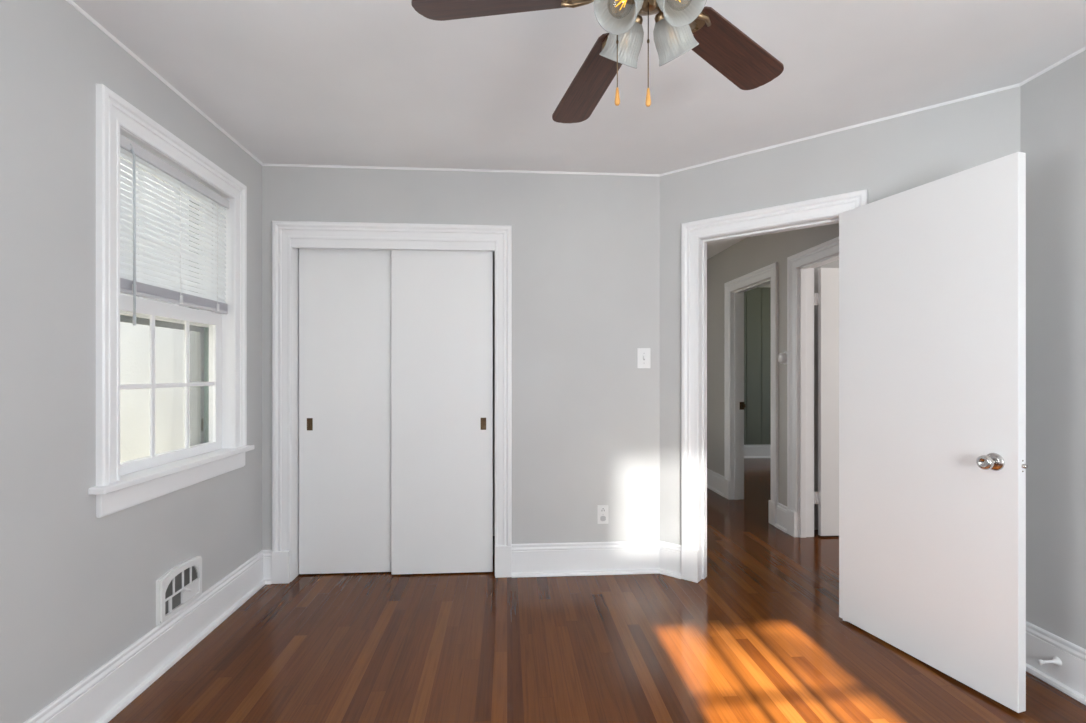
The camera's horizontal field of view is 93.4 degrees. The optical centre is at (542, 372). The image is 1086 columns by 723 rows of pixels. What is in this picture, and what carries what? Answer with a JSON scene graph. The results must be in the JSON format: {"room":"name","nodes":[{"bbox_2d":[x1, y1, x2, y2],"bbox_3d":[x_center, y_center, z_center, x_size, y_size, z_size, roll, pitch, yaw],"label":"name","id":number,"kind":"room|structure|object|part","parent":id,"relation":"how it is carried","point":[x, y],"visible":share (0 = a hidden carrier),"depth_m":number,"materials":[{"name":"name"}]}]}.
{"room":"empty bedroom","nodes":[
{"label":"empty bedroom","id":0,"kind":"room"},
{"bbox_2d":[0,0,261,722],"bbox_3d":[-1.601,0.006,1.013,0.200,2.440,4.184,0,0,-4],"label":"wall","id":1,"kind":"structure","parent":0,"point":[78,587],"depth_m":1.66,"materials":[{"name":"grey paint"}]},
{"bbox_2d":[24,550,264,722],"bbox_3d":[-1.485,1.131,1.021,0.033,0.190,3.944,0,0,-4],"label":"baseboard","id":2,"kind":"structure","parent":1,"relation":"attached to","point":[100,696],"depth_m":2.03,"materials":[{"name":"white paint"}]},
{"bbox_2d":[88,84,253,517],"bbox_3d":[-1.677,-0.247,2.264,0.282,1.511,1.046,0,0,-4],"label":"window","id":3,"kind":"structure","parent":1,"relation":"in","point":[215,385],"depth_m":2.17,"materials":[{"name":"white paint"}]},
{"bbox_3d":[-1.738,-0.246,2.260,0.016,1.315,0.790,0,0,-4],"label":"storm frame","id":4,"kind":"part","parent":3,"relation":"part of","materials":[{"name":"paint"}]},
{"bbox_3d":[-1.706,-0.568,2.262,0.036,0.672,0.790,0,0,-4],"label":"sash","id":5,"kind":"part","parent":3,"relation":"part of","materials":[{"name":"white paint"}]},
{"bbox_3d":[-1.658,0.049,2.265,0.036,0.700,0.790,0,0,-4],"label":"sash","id":6,"kind":"part","parent":3,"relation":"part of","materials":[{"name":"white paint"}]},
{"bbox_2d":[120,134,229,325],"bbox_3d":[-1.607,-0.534,2.269,0.055,0.710,0.782,0,0,-4],"label":"blind","id":7,"kind":"object","parent":3,"relation":"attached to","point":[134,286],"visible":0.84,"depth_m":2.20,"materials":[{"name":"plastic"}]},
{"bbox_3d":[-1.619,-0.308,2.268,0.028,0.015,0.772,0,0,-4],"label":"rail","id":8,"kind":"part","parent":7,"relation":"part of","materials":[{"name":"plastic"}]},
{"bbox_3d":[-1.618,-0.585,2.268,0.032,0.548,0.004,0,0,-4],"label":"ladder cord","id":9,"kind":"part","parent":7,"relation":"part of","materials":[{"name":"white fabric"}]},
{"bbox_3d":[-1.638,-0.585,2.555,0.032,0.548,0.004,0,0,-4],"label":"ladder cord","id":10,"kind":"part","parent":7,"relation":"part of","materials":[{"name":"white fabric"}]},
{"bbox_2d":[156,556,201,625],"bbox_3d":[-1.564,0.932,2.228,0.043,0.197,0.286,0,0,-4],"label":"air vent","id":11,"kind":"object","parent":1,"relation":"in","point":[181,585],"visible":1,"depth_m":2.21,"materials":[{"name":"white plastic"}]},
{"bbox_3d":[-1.556,0.952,2.242,0.026,0.027,0.028,0,0,-4],"label":"lever","id":12,"kind":"part","parent":11,"relation":"part of","materials":[{"name":"white plastic"}]},
{"bbox_3d":[-1.579,0.978,2.290,0.010,0.065,0.122,0,0,-4],"label":"damper plate","id":13,"kind":"part","parent":11,"relation":"part of","materials":[{"name":"white plastic"}]},
{"bbox_2d":[262,166,659,549],"bbox_3d":[-0.509,0.006,3.126,2.512,2.440,0.120,0,0,-4],"label":"wall","id":14,"kind":"structure","parent":0,"point":[586,248],"depth_m":3.11,"materials":[{"name":"grey paint"}]},
{"bbox_2d":[299,248,390,573],"bbox_3d":[-1.166,0.231,3.121,0.612,1.975,0.036,0,0,-4],"label":"door","id":15,"kind":"structure","parent":14,"relation":"in","point":[345,294],"depth_m":3.10,"materials":[{"name":"white paint"}]},
{"bbox_3d":[-1.407,0.314,3.088,0.034,0.074,0.004,0,0,-4],"label":"finger pull","id":16,"kind":"part","parent":15,"relation":"part of","materials":[{"name":"brown metal"}]},
{"bbox_2d":[272,221,511,583],"bbox_3d":[-0.885,0.173,3.100,1.388,2.105,0.180,0,0,-4],"label":"trim","id":17,"kind":"structure","parent":14,"relation":"attached to","point":[287,236],"depth_m":3.02,"materials":[{"name":"white paint"}]},
{"bbox_2d":[391,250,492,574],"bbox_3d":[-0.610,0.237,3.117,0.608,1.961,0.036,0,0,-4],"label":"door","id":18,"kind":"structure","parent":14,"relation":"in","point":[442,301],"depth_m":3.10,"materials":[{"name":"white paint"}]},
{"bbox_3d":[-0.363,0.314,3.118,0.034,0.074,0.004,0,0,-4],"label":"finger pull","id":19,"kind":"part","parent":18,"relation":"part of","materials":[{"name":"brown metal"}]},
{"bbox_2d":[263,541,659,583],"bbox_3d":[-0.459,1.131,3.053,2.362,0.190,0.033,0,0,-4],"label":"baseboard","id":20,"kind":"structure","parent":14,"relation":"attached to","point":[619,557],"depth_m":3.10,"materials":[{"name":"white paint"}]},
{"bbox_2d":[597,505,607,523],"bbox_3d":[0.366,0.868,3.123,0.068,0.114,0.008,0,0,-4],"label":"electrical outlet","id":21,"kind":"object","parent":14,"relation":"attached to","point":[602,510],"visible":1,"depth_m":3.12,"materials":[{"name":"white plastic"}]},
{"bbox_2d":[637,348,649,367],"bbox_3d":[0.620,-0.086,3.137,0.082,0.124,0.016,0,0,-4],"label":"light switch","id":22,"kind":"object","parent":14,"relation":"attached to","point":[643,354],"visible":1,"depth_m":3.14,"materials":[{"name":"white plastic"}]},
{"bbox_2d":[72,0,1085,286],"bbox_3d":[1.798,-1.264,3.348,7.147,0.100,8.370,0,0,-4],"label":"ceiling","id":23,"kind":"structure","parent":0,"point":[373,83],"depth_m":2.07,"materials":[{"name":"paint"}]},
{"bbox_2d":[411,0,783,122],"bbox_3d":[0.216,-0.924,1.249,1.108,0.580,1.187,0,0,-4],"label":"ceiling fan","id":24,"kind":"object","parent":23,"relation":"hanging from","point":[681,26],"visible":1,"depth_m":1.36,"materials":[{"name":"brown wood"}]},
{"bbox_3d":[-0.122,-0.962,1.334,0.456,0.006,0.138,5,15,14],"label":"blade","id":25,"kind":"part","parent":24,"relation":"part of","materials":[{"name":"brown wood"}]},
{"bbox_3d":[0.149,-0.906,1.613,0.138,0.006,0.456,-7,-1,-16],"label":"blade","id":26,"kind":"part","parent":24,"relation":"part of","materials":[{"name":"brown wood"}]},
{"bbox_3d":[0.181,-0.785,1.251,0.006,0.187,0.006,0,0,-4],"label":"pull chain","id":27,"kind":"part","parent":24,"relation":"part of","materials":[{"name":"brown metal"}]},
{"bbox_3d":[0.175,-0.845,1.163,0.118,0.122,0.114,0,0,-4],"label":"lamp shade","id":28,"kind":"part","parent":24,"relation":"part of","materials":[{"name":"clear glass"}]},
{"bbox_3d":[0.203,-0.845,1.330,0.109,0.122,0.120,0,0,-4],"label":"lamp shade","id":29,"kind":"part","parent":24,"relation":"part of","materials":[{"name":"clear glass"}]},
{"bbox_3d":[0.221,-0.892,1.208,0.054,0.051,0.093,0,0,43],"label":"lamp arm","id":30,"kind":"part","parent":24,"relation":"part of","materials":[{"name":"gold metal"}]},
{"bbox_3d":[0.237,-0.892,1.278,0.054,0.051,0.093,0,0,-34],"label":"lamp arm","id":31,"kind":"part","parent":24,"relation":"part of","materials":[{"name":"gold metal"}]},
{"bbox_3d":[0.251,-0.778,1.220,0.006,0.208,0.006,0,0,-4],"label":"pull chain","id":32,"kind":"part","parent":24,"relation":"part of","materials":[{"name":"brown metal"}]},
{"bbox_3d":[0.289,-0.892,1.268,0.093,0.051,0.054,0,0,-36],"label":"lamp arm","id":33,"kind":"part","parent":24,"relation":"part of","materials":[{"name":"gold metal"}]},
{"bbox_3d":[0.338,-0.845,1.310,0.118,0.122,0.114,0,0,-4],"label":"lamp shade","id":34,"kind":"part","parent":24,"relation":"part of","materials":[{"name":"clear glass"}]},
{"bbox_3d":[0.309,-0.845,1.141,0.108,0.122,0.120,0,0,-4],"label":"lamp shade","id":35,"kind":"part","parent":24,"relation":"part of","materials":[{"name":"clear glass"}]},
{"bbox_3d":[0.551,-0.931,1.496,0.456,0.006,0.138,-1,-6,-41],"label":"blade","id":36,"kind":"part","parent":24,"relation":"part of","materials":[{"name":"brown wood"}]},
{"bbox_2d":[108,458,1085,722],"bbox_3d":[1.798,1.266,3.348,7.147,0.080,8.370,0,0,-4],"label":"floor","id":37,"kind":"structure","parent":0,"point":[763,637],"depth_m":2.21,"materials":[{"name":"brown wood"}]},
{"bbox_2d":[493,252,838,535],"bbox_3d":[1.551,0.006,4.018,6.747,2.440,0.140,0,0,-4],"label":"wall","id":38,"kind":"structure","parent":0,"point":[835,264],"depth_m":3.99,"materials":[{"name":"grey paint"}]},
{"bbox_2d":[744,287,770,444],"bbox_3d":[3.236,0.006,7.388,2.925,2.440,0.110,0,0,-4],"label":"wall","id":39,"kind":"structure","parent":0,"point":[757,301],"depth_m":7.32,"materials":[{"name":"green paint"}]},
{"bbox_2d":[744,445,770,458],"bbox_3d":[3.237,1.131,7.316,2.925,0.190,0.033,0,0,-4],"label":"baseboard","id":40,"kind":"structure","parent":39,"relation":"attached to","point":[750,451],"depth_m":7.30,"materials":[{"name":"white paint"}]},
{"bbox_2d":[660,86,1020,544],"bbox_3d":[1.395,0.006,2.693,1.632,2.440,0.100,0,0,38],"label":"wall","id":41,"kind":"structure","parent":0,"point":[886,158],"depth_m":2.65,"materials":[{"name":"grey paint"}]},
{"bbox_2d":[659,541,680,578],"bbox_3d":[1.354,1.131,2.641,1.632,0.190,0.033,0,0,38],"label":"baseboard","id":42,"kind":"structure","parent":41,"relation":"attached to","point":[669,553],"depth_m":3.09,"materials":[{"name":"white paint"}]},
{"bbox_2d":[681,189,866,621],"bbox_3d":[1.229,0.171,2.804,0.936,2.110,0.132,0,0,38],"label":"trim","id":43,"kind":"structure","parent":41,"relation":"attached to","point":[695,235],"depth_m":3.01,"materials":[{"name":"white paint"}]},
{"bbox_3d":[0.926,0.346,3.013,0.005,0.070,0.046,0,0,38],"label":"strike plate","id":44,"kind":"part","parent":43,"relation":"part of","materials":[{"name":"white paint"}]},
{"bbox_2d":[839,152,1027,712],"bbox_3d":[1.579,0.214,2.176,0.170,2.000,0.774,0,0,-22],"label":"door","id":45,"kind":"structure","parent":41,"relation":"in","point":[932,275],"depth_m":2.08,"materials":[{"name":"white paint"}]},
{"bbox_3d":[1.633,0.331,1.878,0.058,0.053,0.052,0,0,-4],"label":"knob","id":46,"kind":"part","parent":45,"relation":"part of","materials":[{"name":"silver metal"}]},
{"bbox_3d":[1.711,0.335,1.828,0.024,0.058,0.003,0,0,-17],"label":"latch plate","id":47,"kind":"part","parent":45,"relation":"part of","materials":[{"name":"white paint"}]},
{"bbox_2d":[707,50,1085,648],"bbox_3d":[2.049,0.006,3.015,0.206,2.440,7.670,0,0,-4],"label":"wall","id":48,"kind":"structure","parent":0,"point":[1053,103],"depth_m":2.04,"materials":[{"name":"grey paint"}]},
{"bbox_2d":[66,0,1085,176],"bbox_3d":[0.286,-1.209,1.145,3.583,0.010,3.944,0,0,-4],"label":"trim","id":49,"kind":"structure","parent":48,"relation":"attached to","point":[70,2],"depth_m":2.55,"materials":[{"name":"white paint"}]},
{"bbox_2d":[724,262,777,525],"bbox_3d":[1.892,0.176,4.552,0.167,2.100,0.960,0,0,-4],"label":"trim","id":50,"kind":"structure","parent":48,"relation":"attached to","point":[734,290],"depth_m":4.93,"materials":[{"name":"white paint"}]},
{"bbox_3d":[1.922,0.324,4.929,0.054,0.075,0.015,0,0,-4],"label":"strike plate","id":51,"kind":"part","parent":50,"relation":"part of","materials":[{"name":"brown metal"}]},
{"bbox_2d":[777,352,786,364],"bbox_3d":[1.852,-0.109,3.950,0.056,0.100,0.100,0,0,-4],"label":"thermostat","id":52,"kind":"object","parent":48,"relation":"attached to","point":[782,357],"visible":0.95,"depth_m":3.93,"materials":[{"name":"white plastic"}]},
{"bbox_2d":[787,237,838,537],"bbox_3d":[1.965,0.176,3.425,0.157,2.100,0.960,0,0,-4],"label":"trim","id":53,"kind":"structure","parent":48,"relation":"attached to","point":[801,265],"depth_m":3.81,"materials":[{"name":"white paint"}]},
{"bbox_2d":[814,268,838,535],"bbox_3d":[2.407,0.220,3.834,0.778,1.988,0.035,0,0,-4],"label":"door","id":54,"kind":"structure","parent":48,"relation":"in","point":[827,297],"depth_m":3.80,"materials":[{"name":"white paint"}]},
{"bbox_2d":[707,468,1085,704],"bbox_3d":[1.932,1.131,3.016,0.039,0.190,7.450,0,0,-4],"label":"baseboard","id":55,"kind":"structure","parent":48,"relation":"attached to","point":[1069,678],"depth_m":2.02,"materials":[{"name":"white paint"}]},
{"bbox_2d":[1037,657,1061,665],"bbox_3d":[1.969,1.128,1.995,0.079,0.032,0.032,0,0,-4],"label":"door stop","id":56,"kind":"object","parent":48,"relation":"attached to","point":[1056,660],"visible":1,"depth_m":1.99,"materials":[{"name":"white paint"}]},
{"label":"outside","id":57,"kind":"structure","parent":0,"visible":0},
{"bbox_3d":[-1.926,1.926,-1.137,28.000,0.100,26.000,0,0,-4],"label":"ground","id":58,"kind":"structure","parent":57,"visible":0},
{"bbox_2d":[120,163,188,461],"bbox_3d":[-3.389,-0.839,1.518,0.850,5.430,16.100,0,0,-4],"label":"house","id":59,"kind":"structure","parent":58,"relation":"on","point":[134,340],"depth_m":4.58,"materials":[{"name":"beige paint"}]}
]}

